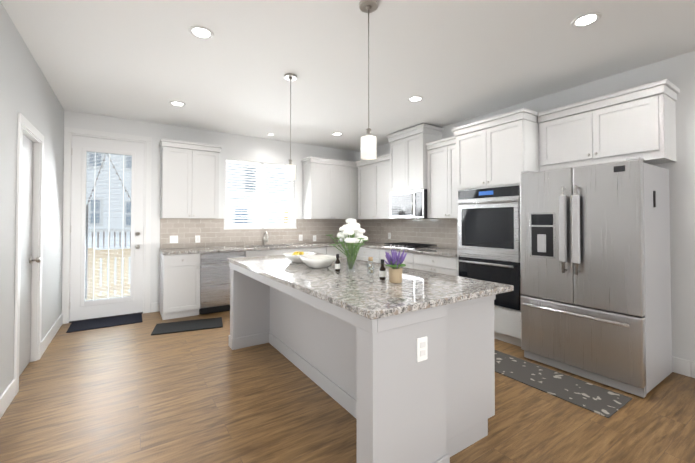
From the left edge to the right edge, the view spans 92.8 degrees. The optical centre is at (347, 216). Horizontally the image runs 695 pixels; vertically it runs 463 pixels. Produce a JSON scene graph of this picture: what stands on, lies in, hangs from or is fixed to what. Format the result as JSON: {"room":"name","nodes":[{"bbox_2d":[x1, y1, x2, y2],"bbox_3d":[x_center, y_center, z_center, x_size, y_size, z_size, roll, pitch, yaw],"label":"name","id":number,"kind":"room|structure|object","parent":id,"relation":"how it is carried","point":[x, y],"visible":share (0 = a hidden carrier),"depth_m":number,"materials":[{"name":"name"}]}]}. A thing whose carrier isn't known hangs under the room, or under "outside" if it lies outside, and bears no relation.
{"room":"kitchen","nodes":[
{"label":"kitchen","id":0,"kind":"room"},
{"bbox_2d":[0,1,63,395],"bbox_3d":[-1.462,-0.055,0.771,0.150,2.768,8.300,1,-1,-33],"label":"wall","id":1,"kind":"structure","parent":0,"point":[27,92],"depth_m":2.59,"materials":[{"name":"grey paint"}]},
{"bbox_2d":[0,378,15,418],"bbox_3d":[-0.814,1.249,-0.086,0.014,0.135,6.190,1,-1,-33],"label":"baseboard","id":2,"kind":"structure","parent":1,"relation":"attached to","point":[8,395],"depth_m":2.33,"materials":[{"name":"white wood"}]},
{"bbox_2d":[14,112,43,394],"bbox_3d":[-2.806,0.284,2.832,0.156,2.154,0.842,1,-1,-33],"label":"door frame","id":3,"kind":"structure","parent":1,"relation":"attached to","point":[29,130],"depth_m":3.12,"materials":[{"name":"white wood"}]},
{"bbox_2d":[19,134,40,375],"bbox_3d":[-2.776,0.323,2.851,0.118,2.057,0.668,1,-1,-33],"label":"door","id":4,"kind":"structure","parent":1,"relation":"in","point":[27,259],"depth_m":2.95,"materials":[{"name":"grey paint"}]},
{"bbox_2d":[41,314,62,355],"bbox_3d":[-3.328,1.308,3.735,0.014,0.135,1.259,1,-1,-33],"label":"baseboard","id":5,"kind":"structure","parent":1,"relation":"attached to","point":[54,329],"depth_m":3.64,"materials":[{"name":"white wood"}]},
{"bbox_2d":[95,154,120,184],"label":"string lights","id":6,"kind":"object","parent":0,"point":[107,154],"depth_m":5.77,"materials":[{"name":"grey"}]},
{"bbox_2d":[62,110,359,310],"bbox_3d":[-1.752,0.021,5.637,5.016,2.768,0.150,1,-1,-33],"label":"wall","id":7,"kind":"structure","parent":0,"point":[236,147],"depth_m":5.25,"materials":[{"name":"white paint"}]},
{"bbox_2d":[69,135,143,320],"bbox_3d":[-3.285,0.152,4.553,0.815,2.440,0.128,1,-1,-33],"label":"back door","id":8,"kind":"structure","parent":7,"relation":"in","point":[80,308],"depth_m":4.54,"materials":[{"name":"white wood"}]},
{"bbox_2d":[62,127,151,323],"bbox_3d":[-3.308,0.116,4.602,0.975,2.545,0.166,1,-1,-33],"label":"door frame","id":9,"kind":"structure","parent":7,"relation":"attached to","point":[69,132],"depth_m":4.44,"materials":[{"name":"white wood"}]},
{"bbox_2d":[159,138,221,218],"bbox_3d":[-2.347,-0.523,4.946,0.812,1.105,0.361,1,-1,-33],"label":"upper cabinet","id":10,"kind":"object","parent":7,"relation":"attached to","point":[189,179],"visible":1,"depth_m":4.80,"materials":[{"name":"grey wood"}]},
{"bbox_2d":[226,163,292,227],"bbox_3d":[-1.535,-0.367,5.822,1.217,1.130,0.060,1,-1,-33],"label":"window","id":11,"kind":"structure","parent":7,"relation":"in","point":[260,220],"depth_m":5.80,"materials":[{"name":"white plastic"}]},
{"bbox_2d":[160,218,359,248],"bbox_3d":[-1.255,0.268,5.863,3.609,0.449,0.009,1,-1,-33],"label":"backsplash","id":12,"kind":"structure","parent":7,"relation":"attached to","point":[212,232],"depth_m":5.46,"materials":[{"name":"tile"}]},
{"bbox_2d":[170,236,177,242],"bbox_3d":[-2.604,0.345,4.963,0.110,0.114,0.008,1,-1,-33],"label":"electrical outlet","id":13,"kind":"object","parent":12,"relation":"attached to","point":[173,239],"visible":1,"depth_m":4.96,"materials":[{"name":"white plastic"}]},
{"bbox_2d":[195,235,199,242],"bbox_3d":[-2.329,0.352,5.144,0.070,0.114,0.008,1,-1,-33],"label":"electrical outlet","id":14,"kind":"object","parent":12,"relation":"attached to","point":[197,238],"visible":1,"depth_m":5.14,"materials":[{"name":"white plastic"}]},
{"bbox_2d":[224,160,296,229],"bbox_3d":[-1.490,-0.355,5.753,1.279,1.148,0.105,1,-1,-33],"label":"window blind","id":15,"kind":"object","parent":7,"relation":"in","point":[251,163],"depth_m":5.71,"materials":[{"name":"white"}]},
{"bbox_2d":[301,156,352,218],"bbox_3d":[-0.363,-0.503,6.268,0.911,1.105,0.331,1,-1,-33],"label":"upper cabinet","id":16,"kind":"object","parent":7,"relation":"attached to","point":[330,188],"depth_m":6.09,"materials":[{"name":"grey wood"}]},
{"bbox_2d":[353,162,357,218],"bbox_3d":[0.160,-0.498,6.612,0.452,1.105,0.331,1,-1,-33],"label":"upper cabinet","id":17,"kind":"object","parent":7,"relation":"attached to","point":[355,169],"depth_m":6.43,"materials":[{"name":"grey wood"}]},
{"bbox_2d":[0,311,694,462],"bbox_3d":[0.570,1.410,2.085,5.016,0.120,8.600,1,-1,-33],"label":"floor","id":18,"kind":"structure","parent":0,"point":[134,393],"depth_m":2.27,"materials":[{"name":"brown wood"}]},
{"bbox_2d":[66,313,142,332],"bbox_3d":[-3.131,1.380,4.313,0.770,0.008,0.470,1,-1,-33],"label":"door mat","id":19,"kind":"object","parent":18,"relation":"on","point":[102,323],"visible":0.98,"depth_m":4.29,"materials":[{"name":"black rubber"}]},
{"bbox_2d":[160,253,199,319],"bbox_3d":[-2.394,0.953,4.721,0.452,0.875,0.647,1,-1,-33],"label":"base cabinet","id":20,"kind":"object","parent":18,"relation":"on","point":[179,285],"visible":0.98,"depth_m":4.48,"materials":[{"name":"grey wood"}]},
{"bbox_2d":[151,317,222,334],"bbox_3d":[-1.995,1.375,4.169,0.780,0.013,0.440,0,-1,-22],"label":"area rug","id":21,"kind":"object","parent":18,"relation":"on","point":[183,326],"visible":0.98,"depth_m":4.11,"materials":[{"name":"black"}]},
{"bbox_2d":[199,251,244,313],"bbox_3d":[-1.944,0.959,5.011,0.612,0.872,0.652,1,-1,-33],"label":"dishwasher","id":22,"kind":"object","parent":18,"relation":"on","point":[214,282],"visible":0.67,"depth_m":4.73,"materials":[{"name":"grey metal"}]},
{"bbox_2d":[244,248,301,256],"bbox_3d":[-1.300,0.965,5.441,0.928,0.875,0.647,1,-1,-33],"label":"base cabinet","id":23,"kind":"object","parent":18,"relation":"on","point":[263,253],"visible":0.08,"depth_m":5.15,"materials":[{"name":"grey wood"}]},
{"bbox_2d":[159,241,377,254],"bbox_3d":[-1.078,0.508,5.594,3.624,0.038,0.646,1,-1,-33],"label":"countertop","id":24,"kind":"structure","parent":23,"relation":"on","point":[177,251],"depth_m":5.14,"materials":[{"name":"stone"}]},
{"bbox_2d":[263,232,268,244],"bbox_3d":[-1.366,0.372,5.636,0.108,0.235,0.192,1,-1,-33],"label":"faucet","id":25,"kind":"object","parent":24,"relation":"on","point":[264,239],"visible":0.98,"depth_m":5.66,"materials":[{"name":"grey metal"}]},
{"bbox_2d":[302,247,325,253],"bbox_3d":[-0.719,0.971,5.822,0.458,0.875,0.647,1,-1,-33],"label":"base cabinet","id":26,"kind":"object","parent":18,"relation":"on","point":[321,250],"visible":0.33,"depth_m":5.59,"materials":[{"name":"grey wood"}]},
{"bbox_2d":[326,246,347,257],"bbox_3d":[-0.305,0.975,6.095,0.528,0.875,0.647,1,-1,-33],"label":"base cabinet","id":27,"kind":"object","parent":18,"relation":"on","point":[333,251],"visible":0.15,"depth_m":5.81,"materials":[{"name":"grey wood"}]},
{"bbox_2d":[229,263,495,462],"bbox_3d":[-0.121,0.914,2.776,1.093,0.893,2.494,1,-1,-33],"label":"kitchen island","id":28,"kind":"object","parent":18,"relation":"on","point":[417,386],"visible":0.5,"depth_m":1.88,"materials":[{"name":"grey wood"}]},
{"bbox_2d":[227,253,513,319],"bbox_3d":[-0.136,0.450,2.774,1.093,0.034,2.528,1,-1,-33],"label":"island countertop","id":29,"kind":"structure","parent":28,"relation":"on","point":[359,290],"depth_m":2.02,"materials":[{"name":"stone"}]},
{"bbox_2d":[283,251,315,262],"bbox_3d":[-0.459,0.386,3.160,0.270,0.104,0.270,1,-1,-33],"label":"bowl","id":30,"kind":"object","parent":29,"relation":"on","point":[293,257],"visible":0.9,"depth_m":3.09,"materials":[{"name":"white ceramic"}]},
{"bbox_2d":[299,255,335,267],"bbox_3d":[-0.247,0.388,2.820,0.290,0.090,0.290,1,-1,-33],"label":"bowl","id":31,"kind":"object","parent":29,"relation":"on","point":[318,261],"visible":1,"depth_m":2.74,"materials":[{"name":"white ceramic"}]},
{"bbox_2d":[335,254,339,271],"bbox_3d":[-0.078,0.362,2.591,0.040,0.135,0.041,1,-1,-33],"label":"bottle","id":32,"kind":"object","parent":29,"relation":"on","point":[337,265],"visible":1,"depth_m":2.58,"materials":[{"name":"brown glass"}]},
{"bbox_2d":[326,219,367,270],"bbox_3d":[0.034,0.223,2.566,0.394,0.412,0.322,1,-1,-33],"label":"vase","id":33,"kind":"object","parent":29,"relation":"on","point":[351,232],"visible":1,"depth_m":2.56,"materials":[{"name":"clear glass"}]},
{"bbox_2d":[367,257,373,274],"bbox_3d":[0.171,0.364,2.449,0.056,0.125,0.056,1,-1,-33],"label":"jar","id":34,"kind":"object","parent":29,"relation":"on","point":[370,259],"visible":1,"depth_m":2.44,"materials":[{"name":"clear glass"}]},
{"bbox_2d":[379,259,385,279],"bbox_3d":[0.234,0.356,2.216,0.040,0.135,0.041,1,-1,-33],"label":"bottle","id":35,"kind":"object","parent":29,"relation":"on","point":[382,272],"visible":1,"depth_m":2.20,"materials":[{"name":"brown glass"}]},
{"bbox_2d":[384,249,406,282],"bbox_3d":[0.307,0.317,2.134,0.145,0.211,0.142,1,-1,-33],"label":"lavender","id":36,"kind":"object","parent":29,"relation":"on","point":[394,263],"visible":1,"depth_m":2.09,"materials":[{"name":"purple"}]},
{"bbox_2d":[354,246,379,262],"bbox_3d":[0.553,0.970,5.816,0.647,0.875,0.756,1,-1,-33],"label":"base cabinet","id":37,"kind":"object","parent":18,"relation":"on","point":[364,253],"visible":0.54,"depth_m":5.58,"materials":[{"name":"white wood"}]},
{"bbox_2d":[380,249,412,268],"bbox_3d":[0.971,0.961,5.181,0.647,0.875,0.760,1,-1,-33],"label":"base cabinet","id":38,"kind":"object","parent":18,"relation":"on","point":[408,261],"visible":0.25,"depth_m":4.85,"materials":[{"name":"grey wood"}]},
{"bbox_2d":[354,243,456,256],"bbox_3d":[0.971,0.502,5.191,0.646,0.038,2.276,1,-1,-33],"label":"countertop","id":39,"kind":"structure","parent":38,"relation":"on","point":[447,252],"depth_m":4.77,"materials":[{"name":"stone"}]},
{"bbox_2d":[383,242,438,249],"bbox_3d":[0.967,0.457,5.187,0.510,0.050,0.750,1,-1,-33],"label":"cooktop","id":40,"kind":"object","parent":39,"relation":"in","point":[406,245],"visible":1,"depth_m":5.06,"materials":[{"name":"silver metal"}]},
{"bbox_2d":[413,253,456,275],"bbox_3d":[1.388,0.951,4.548,0.647,0.875,0.754,1,-1,-33],"label":"base cabinet","id":41,"kind":"object","parent":18,"relation":"on","point":[438,264],"visible":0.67,"depth_m":4.36,"materials":[{"name":"grey wood"}]},
{"bbox_2d":[452,108,538,346],"bbox_3d":[1.819,0.143,3.886,0.669,2.470,0.898,1,-1,-33],"label":"tall cabinet","id":42,"kind":"object","parent":18,"relation":"on","point":[499,150],"visible":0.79,"depth_m":3.59,"materials":[{"name":"grey wood"}]},
{"bbox_2d":[458,185,521,310],"bbox_3d":[1.545,0.328,3.703,0.087,1.305,0.772,1,-1,-33],"label":"oven","id":43,"kind":"object","parent":42,"relation":"in","point":[488,233],"visible":0.96,"depth_m":3.63,"materials":[{"name":"silver metal"}]},
{"bbox_2d":[494,350,631,417],"bbox_3d":[1.507,1.360,2.978,0.440,0.006,1.540,1,-1,-33],"label":"area rug","id":44,"kind":"object","parent":18,"relation":"on","point":[604,402],"visible":0.64,"depth_m":2.65,"materials":[{"name":"grey fabric"}]},
{"bbox_2d":[520,157,671,397],"bbox_3d":[2.188,0.464,2.989,0.805,1.800,0.914,1,-1,-33],"label":"fridge","id":45,"kind":"object","parent":18,"relation":"on","point":[595,262],"visible":1,"depth_m":2.70,"materials":[{"name":"grey metal"}]},
{"bbox_2d":[0,0,694,151],"bbox_3d":[0.570,-1.478,2.130,5.016,0.120,8.600,1,-1,-33],"label":"ceiling","id":46,"kind":"structure","parent":0,"point":[450,62],"depth_m":2.91,"materials":[{"name":"white paint"}]},
{"bbox_2d":[169,101,185,106],"bbox_3d":[-2.090,-1.383,4.066,0.180,0.008,0.180,1,-1,-33],"label":"recessed light","id":47,"kind":"object","parent":46,"relation":"in","point":[178,103],"visible":1,"depth_m":4.05,"materials":[{"name":"white plastic"}]},
{"bbox_2d":[188,26,213,39],"bbox_3d":[-1.120,-1.407,2.537,0.180,0.008,0.180,1,-1,-33],"label":"recessed light","id":48,"kind":"object","parent":46,"relation":"in","point":[202,32],"visible":1,"depth_m":2.53,"materials":[{"name":"white plastic"}]},
{"bbox_2d":[284,73,296,179],"bbox_3d":[-0.566,-0.883,3.289,0.124,1.032,0.124,1,-1,-33],"label":"pendant light","id":49,"kind":"object","parent":46,"relation":"hanging from","point":[290,171],"visible":1,"depth_m":3.26,"materials":[{"name":"white glass"}]},
{"bbox_2d":[332,132,342,135],"bbox_3d":[-0.168,-1.361,5.474,0.180,0.008,0.180,1,-1,-33],"label":"recessed light","id":50,"kind":"object","parent":46,"relation":"in","point":[337,134],"visible":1,"depth_m":5.49,"materials":[{"name":"white"}]},
{"bbox_2d":[359,0,377,159],"bbox_3d":[0.140,-0.900,2.197,0.124,1.032,0.124,1,-1,-33],"label":"pendant light","id":51,"kind":"object","parent":46,"relation":"hanging from","point":[368,146],"visible":1,"depth_m":2.17,"materials":[{"name":"white glass"}]},
{"bbox_2d":[408,96,422,101],"bbox_3d":[0.802,-1.385,3.909,0.180,0.008,0.180,1,-1,-33],"label":"recessed light","id":52,"kind":"object","parent":46,"relation":"in","point":[415,98],"visible":0.98,"depth_m":3.90,"materials":[{"name":"white plastic"}]},
{"bbox_2d":[571,12,601,27],"bbox_3d":[1.714,-1.409,2.379,0.180,0.008,0.180,1,-1,-33],"label":"recessed light","id":53,"kind":"object","parent":46,"relation":"in","point":[586,19],"visible":1,"depth_m":2.37,"materials":[{"name":"white plastic"}]},
{"bbox_2d":[360,51,694,361],"bbox_3d":[2.603,-0.013,3.445,0.150,2.768,8.300,1,-1,-33],"label":"wall","id":54,"kind":"structure","parent":0,"point":[678,71],"depth_m":2.88,"materials":[{"name":"white paint"}]},
{"bbox_2d":[356,153,390,218],"bbox_3d":[0.596,-0.506,6.035,0.361,1.105,1.036,1,-1,-33],"label":"upper cabinet","id":55,"kind":"object","parent":54,"relation":"attached to","point":[374,192],"visible":0.77,"depth_m":5.93,"materials":[{"name":"grey wood"}]},
{"bbox_2d":[360,218,456,248],"bbox_3d":[1.062,0.265,5.636,0.009,0.449,2.913,1,-1,-33],"label":"backsplash","id":56,"kind":"structure","parent":54,"relation":"attached to","point":[440,232],"depth_m":5.54,"materials":[{"name":"tile"}]},
{"bbox_2d":[387,124,442,192],"bbox_3d":[1.059,-0.873,5.268,0.436,0.945,0.816,1,-1,-33],"label":"upper cabinet","id":57,"kind":"object","parent":54,"relation":"attached to","point":[408,159],"visible":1,"depth_m":5.07,"materials":[{"name":"grey wood"}]},
{"bbox_2d":[390,189,437,218],"bbox_3d":[1.054,-0.180,5.254,0.446,0.436,0.752,1,-1,-33],"label":"microwave","id":58,"kind":"object","parent":57,"relation":"attached to","point":[411,204],"visible":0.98,"depth_m":5.08,"materials":[{"name":"grey metal"}]},
{"bbox_2d":[426,136,456,217],"bbox_3d":[1.508,-0.528,4.649,0.361,1.105,0.754,1,-1,-33],"label":"upper cabinet","id":59,"kind":"object","parent":54,"relation":"attached to","point":[441,182],"visible":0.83,"depth_m":4.65,"materials":[{"name":"grey wood"}]},
{"bbox_2d":[537,79,679,171],"bbox_3d":[2.453,-0.788,3.198,0.381,0.630,1.025,1,-1,-33],"label":"upper cabinet","id":60,"kind":"object","parent":54,"relation":"attached to","point":[623,125],"visible":1,"depth_m":2.99,"materials":[{"name":"grey wood"}]},
{"bbox_2d":[672,356,694,377],"bbox_3d":[3.565,1.278,1.813,0.014,0.135,4.490,1,-1,-33],"label":"baseboard","id":61,"kind":"structure","parent":54,"relation":"attached to","point":[679,366],"depth_m":2.84,"materials":[{"name":"white"}]},
{"label":"outside","id":62,"kind":"structure","parent":0,"visible":0},
{"bbox_2d":[85,293,129,300],"bbox_3d":[-3.649,1.610,5.934,4.900,0.100,2.468,1,-1,-33],"label":"deck","id":63,"kind":"object","parent":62,"point":[99,296],"depth_m":6.48,"materials":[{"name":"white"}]},
{"bbox_2d":[85,195,91,297],"label":"post","id":64,"kind":"object","parent":63,"relation":"on","point":[87,229],"depth_m":6.28,"materials":[{"name":"grey wood"}]},
{"bbox_2d":[87,248,130,297],"bbox_3d":[-4.271,1.100,6.908,4.923,0.950,0.130,1,-1,-33],"label":"fence","id":65,"kind":"object","parent":63,"relation":"on","point":[105,265],"depth_m":6.55,"materials":[{"name":"white wood"}]},
{"bbox_3d":[-5.063,2.551,11.799,30.000,0.300,13.849,1,-1,-33],"label":"ground","id":66,"kind":"structure","parent":62,"visible":0},
{"bbox_2d":[88,229,130,294],"bbox_3d":[-4.469,1.309,9.114,12.020,2.100,0.220,1,-1,-33],"label":"railing","id":67,"kind":"object","parent":66,"relation":"on","point":[109,230],"depth_m":8.18,"materials":[{"name":"white"}]},
{"bbox_2d":[86,152,288,247],"bbox_3d":[-4.604,-3.495,12.105,25.000,12.000,0.800,1,-1,-33],"label":"building","id":68,"kind":"structure","parent":66,"relation":"on","point":[127,218],"depth_m":10.40,"materials":[{"name":"grey wood"}]}
]}

